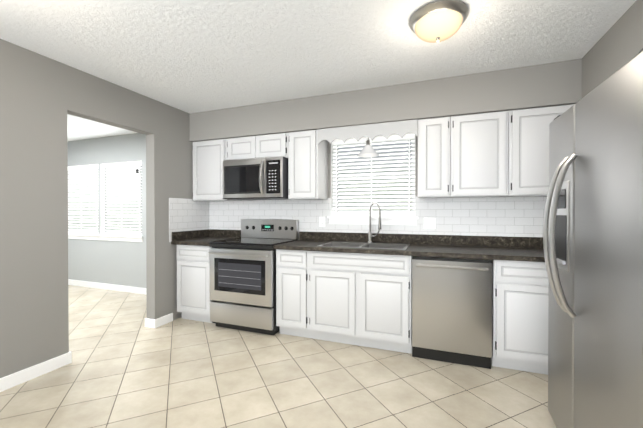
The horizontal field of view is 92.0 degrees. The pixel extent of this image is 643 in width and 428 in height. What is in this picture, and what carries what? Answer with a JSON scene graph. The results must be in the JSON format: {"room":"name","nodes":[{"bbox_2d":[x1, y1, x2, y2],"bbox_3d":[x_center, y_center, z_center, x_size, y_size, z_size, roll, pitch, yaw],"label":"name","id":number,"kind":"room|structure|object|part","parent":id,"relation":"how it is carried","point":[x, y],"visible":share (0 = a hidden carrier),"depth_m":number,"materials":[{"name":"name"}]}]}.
{"room":"kitchen","nodes":[
{"label":"kitchen","id":0,"kind":"room"},
{"bbox_2d":[0,285,556,427],"bbox_3d":[-1.879,1.279,2.003,8.250,0.100,4.850,0,0,20],"label":"floor","id":1,"kind":"structure","parent":0,"point":[126,368],"depth_m":2.24,"materials":[{"name":"beige tile"}]},
{"bbox_2d":[177,245,215,323],"bbox_3d":[-1.319,0.779,3.732,0.508,0.874,0.608,0,0,20],"label":"base cabinet","id":2,"kind":"object","parent":1,"relation":"on","point":[193,266],"depth_m":3.45,"materials":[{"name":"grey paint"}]},
{"bbox_2d":[208,219,298,334],"bbox_3d":[-0.742,0.643,3.445,0.760,1.150,0.685,0,0,20],"label":"range","id":3,"kind":"object","parent":1,"relation":"on","point":[243,282],"visible":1,"depth_m":3.19,"materials":[{"name":"silver metal"}]},
{"bbox_2d":[412,256,491,368],"bbox_3d":[1.134,0.788,2.758,0.598,0.870,0.662,0,0,20],"label":"dishwasher","id":4,"kind":"object","parent":1,"relation":"on","point":[451,310],"visible":0.88,"depth_m":2.50,"materials":[{"name":"grey metal"}]},
{"bbox_2d":[491,260,548,374],"bbox_3d":[1.745,0.788,2.589,0.639,0.874,0.608,0,0,20],"label":"base cabinet","id":5,"kind":"object","parent":1,"relation":"on","point":[520,289],"depth_m":2.36,"materials":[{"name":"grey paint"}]},
{"bbox_2d":[171,229,544,261],"bbox_3d":[0.222,0.277,3.134,3.875,0.138,0.632,0,0,20],"label":"countertop","id":6,"kind":"structure","parent":5,"relation":"on","point":[530,249],"depth_m":2.97,"materials":[{"name":"stone"}]},
{"bbox_2d":[318,241,409,249],"bbox_3d":[0.422,0.404,3.043,0.816,0.204,0.466,0,0,20],"label":"sink","id":7,"kind":"object","parent":6,"relation":"in","point":[392,246],"visible":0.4,"depth_m":3.14,"materials":[{"name":"silver metal"}]},
{"bbox_2d":[367,202,381,242],"bbox_3d":[0.548,0.089,3.217,0.172,0.423,0.172,0,0,20],"label":"faucet","id":8,"kind":"object","parent":6,"relation":"on","point":[370,235],"visible":1,"depth_m":3.26,"materials":[{"name":"silver metal"}]},
{"bbox_2d":[543,48,642,427],"bbox_3d":[1.509,0.339,1.298,0.912,1.790,0.920,0,0,20],"label":"refrigerator","id":9,"kind":"object","parent":1,"relation":"on","point":[593,234],"visible":1,"depth_m":1.27,"materials":[{"name":"grey metal"}]},
{"bbox_2d":[0,0,635,141],"bbox_3d":[-1.879,-1.261,1.984,8.250,0.100,4.850,0,0,20],"label":"ceiling","id":10,"kind":"structure","parent":0,"point":[191,56],"depth_m":2.20,"materials":[{"name":"white paint"}]},
{"bbox_2d":[409,0,468,42],"bbox_3d":[0.718,-1.135,1.915,0.344,0.151,0.344,0,0,20],"label":"ceiling light","id":11,"kind":"object","parent":10,"relation":"attached to","point":[437,21],"visible":1,"depth_m":1.83,"materials":[{"name":"white glass"}]},
{"bbox_2d":[0,0,642,377],"bbox_3d":[-1.880,0.009,2.021,8.070,2.440,4.740,0,0,20],"label":"wall","id":12,"kind":"structure","parent":0,"point":[43,258],"depth_m":2.46,"materials":[{"name":"grey paint"}]},
{"bbox_2d":[0,351,71,391],"bbox_3d":[-2.528,1.189,1.318,0.013,0.090,2.653,0,0,20],"label":"baseboard","id":13,"kind":"structure","parent":12,"relation":"attached to","point":[23,376],"depth_m":2.32,"materials":[{"name":"white wood"}]},
{"bbox_2d":[68,164,98,239],"bbox_3d":[-4.016,-0.197,5.247,0.970,1.235,0.185,0,0,20],"label":"nook window","id":14,"kind":"structure","parent":12,"relation":"in","point":[84,179],"depth_m":5.22,"materials":[{"name":"white plastic"}]},
{"bbox_2d":[68,279,146,294],"bbox_3d":[-3.168,1.163,4.872,3.430,0.090,0.013,0,0,20],"label":"baseboard","id":15,"kind":"structure","parent":12,"relation":"attached to","point":[122,288],"depth_m":4.95,"materials":[{"name":"white wood"}]},
{"bbox_2d":[98,160,142,241],"bbox_3d":[-3.126,-0.195,4.915,0.970,1.235,0.185,0,0,20],"label":"nook window","id":16,"kind":"structure","parent":12,"relation":"in","point":[115,176],"depth_m":4.90,"materials":[{"name":"white plastic"}]},
{"bbox_2d":[145,313,172,326],"bbox_3d":[-1.732,1.171,3.802,0.033,0.090,0.953,0,0,20],"label":"baseboard","id":17,"kind":"structure","parent":12,"relation":"attached to","point":[148,322],"depth_m":3.36,"materials":[{"name":"white wood"}]},
{"bbox_2d":[192,139,241,200],"bbox_3d":[-1.296,-0.525,3.864,0.508,0.720,0.326,0,0,20],"label":"upper cabinet","id":18,"kind":"object","parent":12,"relation":"attached to","point":[209,156],"depth_m":3.71,"materials":[{"name":"white paint"}]},
{"bbox_2d":[228,136,255,159],"bbox_3d":[-0.869,-0.750,3.703,0.397,0.268,0.326,0,0,20],"label":"upper cabinet","id":19,"kind":"object","parent":12,"relation":"attached to","point":[240,147],"depth_m":3.55,"materials":[{"name":"white paint"}]},
{"bbox_2d":[256,133,287,157],"bbox_3d":[-0.498,-0.749,3.565,0.395,0.268,0.326,0,0,20],"label":"upper cabinet","id":20,"kind":"object","parent":12,"relation":"attached to","point":[270,145],"depth_m":3.41,"materials":[{"name":"white paint"}]},
{"bbox_2d":[223,156,292,199],"bbox_3d":[-0.709,-0.391,3.569,0.756,0.440,0.471,0,0,20],"label":"over-the-range microwave","id":21,"kind":"object","parent":20,"relation":"attached to","point":[257,179],"visible":1,"depth_m":3.39,"materials":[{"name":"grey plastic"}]},
{"bbox_2d":[288,130,327,199],"bbox_3d":[-0.148,-0.522,3.436,0.344,0.720,0.326,0,0,20],"label":"upper cabinet","id":22,"kind":"object","parent":12,"relation":"attached to","point":[307,160],"depth_m":3.29,"materials":[{"name":"white paint"}]},
{"bbox_2d":[318,119,417,144],"bbox_3d":[0.427,-0.795,3.056,0.992,0.163,0.019,0,0,20],"label":"scalloped valance","id":23,"kind":"object","parent":22,"relation":"attached to","point":[401,129],"visible":1,"depth_m":3.03,"materials":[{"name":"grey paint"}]},
{"bbox_2d":[169,196,546,241],"bbox_3d":[0.217,0.071,3.128,3.884,0.500,0.660,0,0,20],"label":"tile backsplash","id":24,"kind":"structure","parent":12,"relation":"attached to","point":[506,216],"depth_m":3.23,"materials":[{"name":"white tile"}]},
{"bbox_2d":[319,217,324,226],"bbox_3d":[0.008,0.088,3.546,0.070,0.116,0.008,0,0,20],"label":"electrical outlet","id":25,"kind":"object","parent":24,"relation":"attached to","point":[321,221],"visible":1,"depth_m":3.54,"materials":[{"name":"white plastic"}]},
{"bbox_2d":[424,217,435,228],"bbox_3d":[1.093,0.094,3.138,0.115,0.116,0.015,0,0,20],"label":"outlet","id":26,"kind":"object","parent":24,"relation":"attached to","point":[429,223],"visible":1,"depth_m":3.14,"materials":[{"name":"white plastic"}]},
{"bbox_2d":[327,133,417,224],"bbox_3d":[0.556,-0.364,3.412,0.980,0.955,0.185,0,0,20],"label":"window","id":27,"kind":"structure","parent":12,"relation":"in","point":[389,216],"depth_m":3.38,"materials":[{"name":"white plastic"}]},
{"bbox_3d":[0.575,-0.407,3.463,0.860,0.810,0.004,0,0,20],"label":"glass","id":28,"kind":"part","parent":27,"relation":"part of","materials":[{"name":"white"}]},
{"bbox_2d":[418,116,451,197],"bbox_3d":[1.080,-0.518,2.978,0.282,0.720,0.326,0,0,20],"label":"upper cabinet","id":29,"kind":"object","parent":12,"relation":"attached to","point":[434,134],"depth_m":2.83,"materials":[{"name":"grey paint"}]},
{"bbox_2d":[452,110,511,197],"bbox_3d":[1.425,-0.517,2.849,0.455,0.720,0.326,0,0,20],"label":"upper cabinet","id":30,"kind":"object","parent":12,"relation":"attached to","point":[499,154],"depth_m":2.69,"materials":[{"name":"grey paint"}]},
{"bbox_2d":[508,104,573,196],"bbox_3d":[1.866,-0.516,2.685,0.486,0.720,0.326,0,0,20],"label":"upper cabinet","id":31,"kind":"object","parent":12,"relation":"attached to","point":[530,127],"depth_m":2.56,"materials":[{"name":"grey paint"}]},
{"bbox_2d":[189,59,581,141],"bbox_3d":[0.272,-1.051,3.267,3.885,0.337,0.344,0,0,20],"label":"wall","id":32,"kind":"structure","parent":0,"point":[544,85],"depth_m":2.89,"materials":[{"name":"grey paint"}]},
{"bbox_2d":[357,137,378,157],"bbox_3d":[0.480,-0.740,3.205,0.230,0.276,0.230,0,0,20],"label":"light","id":33,"kind":"object","parent":32,"relation":"hanging from","point":[367,150],"visible":0.83,"depth_m":3.17,"materials":[{"name":"white glass"}]},
{"label":"outside","id":34,"kind":"structure","parent":0,"visible":0},
{"bbox_2d":[73,142,411,230],"bbox_3d":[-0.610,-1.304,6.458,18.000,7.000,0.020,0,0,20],"label":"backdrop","id":35,"kind":"structure","parent":34,"point":[338,184],"depth_m":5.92,"materials":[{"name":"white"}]}
]}

